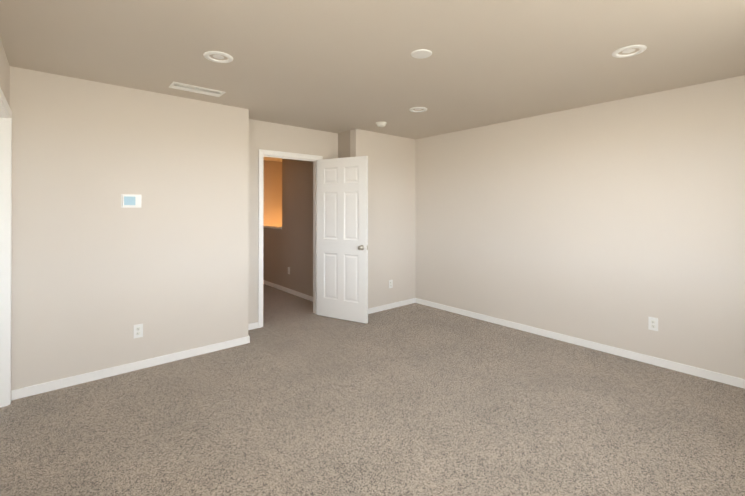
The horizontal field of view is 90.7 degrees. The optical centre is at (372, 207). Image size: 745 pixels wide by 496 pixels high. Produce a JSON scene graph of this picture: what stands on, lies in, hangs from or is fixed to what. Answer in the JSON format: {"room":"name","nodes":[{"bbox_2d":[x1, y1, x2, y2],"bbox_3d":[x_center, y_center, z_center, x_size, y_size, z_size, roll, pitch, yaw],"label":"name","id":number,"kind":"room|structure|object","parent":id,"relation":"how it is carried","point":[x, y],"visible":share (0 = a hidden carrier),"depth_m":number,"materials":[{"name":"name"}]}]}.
{"room":"empty bedroom","nodes":[
{"label":"empty bedroom","id":0,"kind":"room"},
{"bbox_2d":[0,39,9,106],"bbox_3d":[-1.298,0.178,1.010,0.120,2.440,4.300,0,0,-41],"label":"wall","id":1,"kind":"structure","parent":0,"point":[4,76],"depth_m":2.43,"materials":[{"name":"paint"}]},
{"bbox_2d":[0,87,11,406],"bbox_3d":[-2.386,0.352,2.290,0.139,2.102,0.884,0,0,-41],"label":"door frame","id":2,"kind":"structure","parent":1,"relation":"attached to","point":[4,163],"depth_m":2.61,"materials":[{"name":"white wood"}]},
{"bbox_2d":[10,66,248,390],"bbox_3d":[-2.188,0.188,3.421,1.905,2.440,0.520,0,0,-41],"label":"wall","id":3,"kind":"structure","parent":0,"point":[98,272],"depth_m":3.11,"materials":[{"name":"paint"}]},
{"bbox_2d":[11,336,248,399],"bbox_3d":[-1.963,1.372,3.259,1.769,0.072,0.012,0,0,-41],"label":"baseboard","id":4,"kind":"structure","parent":3,"relation":"attached to","point":[19,393],"depth_m":3.10,"materials":[{"name":"white wood"}]},
{"bbox_2d":[121,194,140,207],"bbox_3d":[-2.070,-0.058,3.161,0.147,0.113,0.028,0,0,-41],"label":"thermostat","id":5,"kind":"object","parent":3,"relation":"attached to","point":[130,201],"visible":1,"depth_m":3.15,"materials":[{"name":"white plastic"}]},
{"bbox_2d":[134,324,142,337],"bbox_3d":[-2.036,1.072,3.199,0.070,0.115,0.008,0,0,-41],"label":"electrical outlet","id":6,"kind":"object","parent":3,"relation":"attached to","point":[138,330],"visible":1,"depth_m":3.20,"materials":[{"name":"white plastic"}]},
{"bbox_2d":[263,160,281,226],"bbox_3d":[-3.002,0.204,7.344,3.140,2.440,0.120,0,0,-41],"label":"wall","id":7,"kind":"structure","parent":0,"point":[272,193],"depth_m":7.98,"materials":[{"name":"paint"}]},
{"bbox_2d":[248,119,337,323],"bbox_3d":[-1.055,0.193,4.654,1.420,2.440,0.120,0,0,-41],"label":"wall","id":8,"kind":"structure","parent":0,"point":[263,135],"depth_m":4.37,"materials":[{"name":"paint"}]},
{"bbox_2d":[248,322,257,329],"bbox_3d":[-1.441,1.376,4.232,0.266,0.072,0.012,0,0,-41],"label":"baseboard","id":9,"kind":"structure","parent":8,"relation":"attached to","point":[251,326],"depth_m":4.27,"materials":[{"name":"white wood"}]},
{"bbox_2d":[258,149,322,327],"bbox_3d":[-1.043,0.362,4.655,0.884,2.102,0.139,0,0,-41],"label":"door frame","id":10,"kind":"structure","parent":8,"relation":"attached to","point":[260,227],"depth_m":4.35,"materials":[{"name":"white wood"}]},
{"bbox_2d":[317,156,367,323],"bbox_3d":[-0.393,0.386,4.650,0.776,2.030,0.167,0,0,29],"label":"door","id":11,"kind":"structure","parent":8,"relation":"in","point":[342,238],"depth_m":4.62,"materials":[{"name":"white wood"}]},
{"bbox_2d":[263,130,349,296],"bbox_3d":[-1.416,0.200,6.261,0.120,2.440,3.590,0,0,-41],"label":"wall","id":12,"kind":"structure","parent":0,"point":[297,217],"depth_m":5.98,"materials":[{"name":"paint"}]},
{"bbox_2d":[263,225,281,228],"bbox_3d":[-2.047,0.358,6.997,0.170,0.030,1.650,0,0,-41],"label":"trim","id":13,"kind":"structure","parent":12,"relation":"on","point":[273,227],"depth_m":6.70,"materials":[{"name":"white wood"}]},
{"bbox_2d":[263,280,312,301],"bbox_3d":[-1.596,1.385,6.365,0.012,0.072,3.190,0,0,-41],"label":"baseboard","id":14,"kind":"structure","parent":12,"relation":"attached to","point":[296,293],"depth_m":6.10,"materials":[{"name":"white wood"}]},
{"bbox_2d":[0,284,744,495],"bbox_3d":[-1.231,1.459,3.583,5.975,0.100,8.130,0,0,-41],"label":"floor","id":15,"kind":"structure","parent":0,"point":[296,396],"depth_m":2.42,"materials":[{"name":"carpet"}]},
{"bbox_2d":[0,0,744,161],"bbox_3d":[-1.231,-1.091,3.594,5.975,0.120,8.130,0,0,-41],"label":"ceiling","id":16,"kind":"structure","parent":0,"point":[336,66],"depth_m":2.46,"materials":[{"name":"paint"}]},
{"bbox_2d":[169,81,225,96],"bbox_3d":[-1.527,-1.029,3.212,0.420,0.008,0.175,0,0,-41],"label":"ceiling vent","id":17,"kind":"object","parent":16,"relation":"in","point":[192,88],"visible":1,"depth_m":3.19,"materials":[{"name":"silver metal"}]},
{"bbox_2d":[203,51,232,62],"bbox_3d":[-1.057,-1.033,2.525,0.190,0.016,0.190,0,0,-41],"label":"recessed light","id":18,"kind":"object","parent":16,"relation":"in","point":[217,56],"visible":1,"depth_m":2.51,"materials":[{"name":"white plastic"}]},
{"bbox_2d":[376,122,386,126],"bbox_3d":[0.107,-1.004,4.456,0.138,0.048,0.138,0,0,-41],"label":"smoke detector","id":19,"kind":"object","parent":16,"relation":"attached to","point":[381,124],"visible":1,"depth_m":4.42,"materials":[{"name":"white plastic"}]},
{"bbox_2d":[409,107,426,111],"bbox_3d":[0.479,-1.027,3.853,0.190,0.016,0.190,0,0,-41],"label":"recessed light","id":20,"kind":"object","parent":16,"relation":"in","point":[417,108],"visible":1,"depth_m":3.82,"materials":[{"name":"white plastic"}]},
{"bbox_2d":[411,49,431,58],"bbox_3d":[0.329,-1.032,2.474,0.142,0.008,0.142,0,0,-41],"label":"smoke detector","id":21,"kind":"object","parent":16,"relation":"attached to","point":[422,53],"visible":1,"depth_m":2.46,"materials":[{"name":"white plastic"}]},
{"bbox_2d":[612,45,646,57],"bbox_3d":[1.695,-1.033,2.432,0.190,0.016,0.190,0,0,-41],"label":"recessed light","id":22,"kind":"object","parent":16,"relation":"in","point":[629,49],"visible":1,"depth_m":2.42,"materials":[{"name":"white plastic"}]},
{"bbox_2d":[350,129,414,308],"bbox_3d":[0.220,0.196,5.219,1.250,2.440,0.120,0,0,-41],"label":"wall","id":23,"kind":"structure","parent":0,"point":[391,207],"depth_m":5.16,"materials":[{"name":"paint"}]},
{"bbox_2d":[389,280,392,287],"bbox_3d":[0.258,1.071,5.163,0.070,0.115,0.008,0,0,-41],"label":"electrical outlet","id":24,"kind":"object","parent":23,"relation":"attached to","point":[390,283],"visible":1,"depth_m":5.16,"materials":[{"name":"white plastic"}]},
{"bbox_2d":[368,298,415,313],"bbox_3d":[0.217,1.379,5.125,1.130,0.072,0.012,0,0,-41],"label":"baseboard","id":25,"kind":"structure","parent":23,"relation":"attached to","point":[390,306],"depth_m":5.16,"materials":[{"name":"white wood"}]},
{"bbox_2d":[415,75,744,378],"bbox_3d":[0.841,0.196,5.362,0.120,2.440,8.130,0,0,-41],"label":"wall","id":26,"kind":"structure","parent":0,"point":[616,223],"depth_m":3.60,"materials":[{"name":"paint"}]},
{"bbox_2d":[416,298,744,388],"bbox_3d":[2.001,1.374,3.901,0.012,0.072,4.168,0,0,-41],"label":"baseboard","id":27,"kind":"structure","parent":26,"relation":"attached to","point":[705,374],"depth_m":3.58,"materials":[{"name":"white wood"}]},
{"bbox_2d":[648,317,657,330],"bbox_3d":[2.518,1.043,3.300,0.008,0.115,0.070,0,0,-41],"label":"outlet","id":28,"kind":"object","parent":26,"relation":"attached to","point":[652,323],"visible":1,"depth_m":3.30,"materials":[{"name":"white plastic"}]}
]}

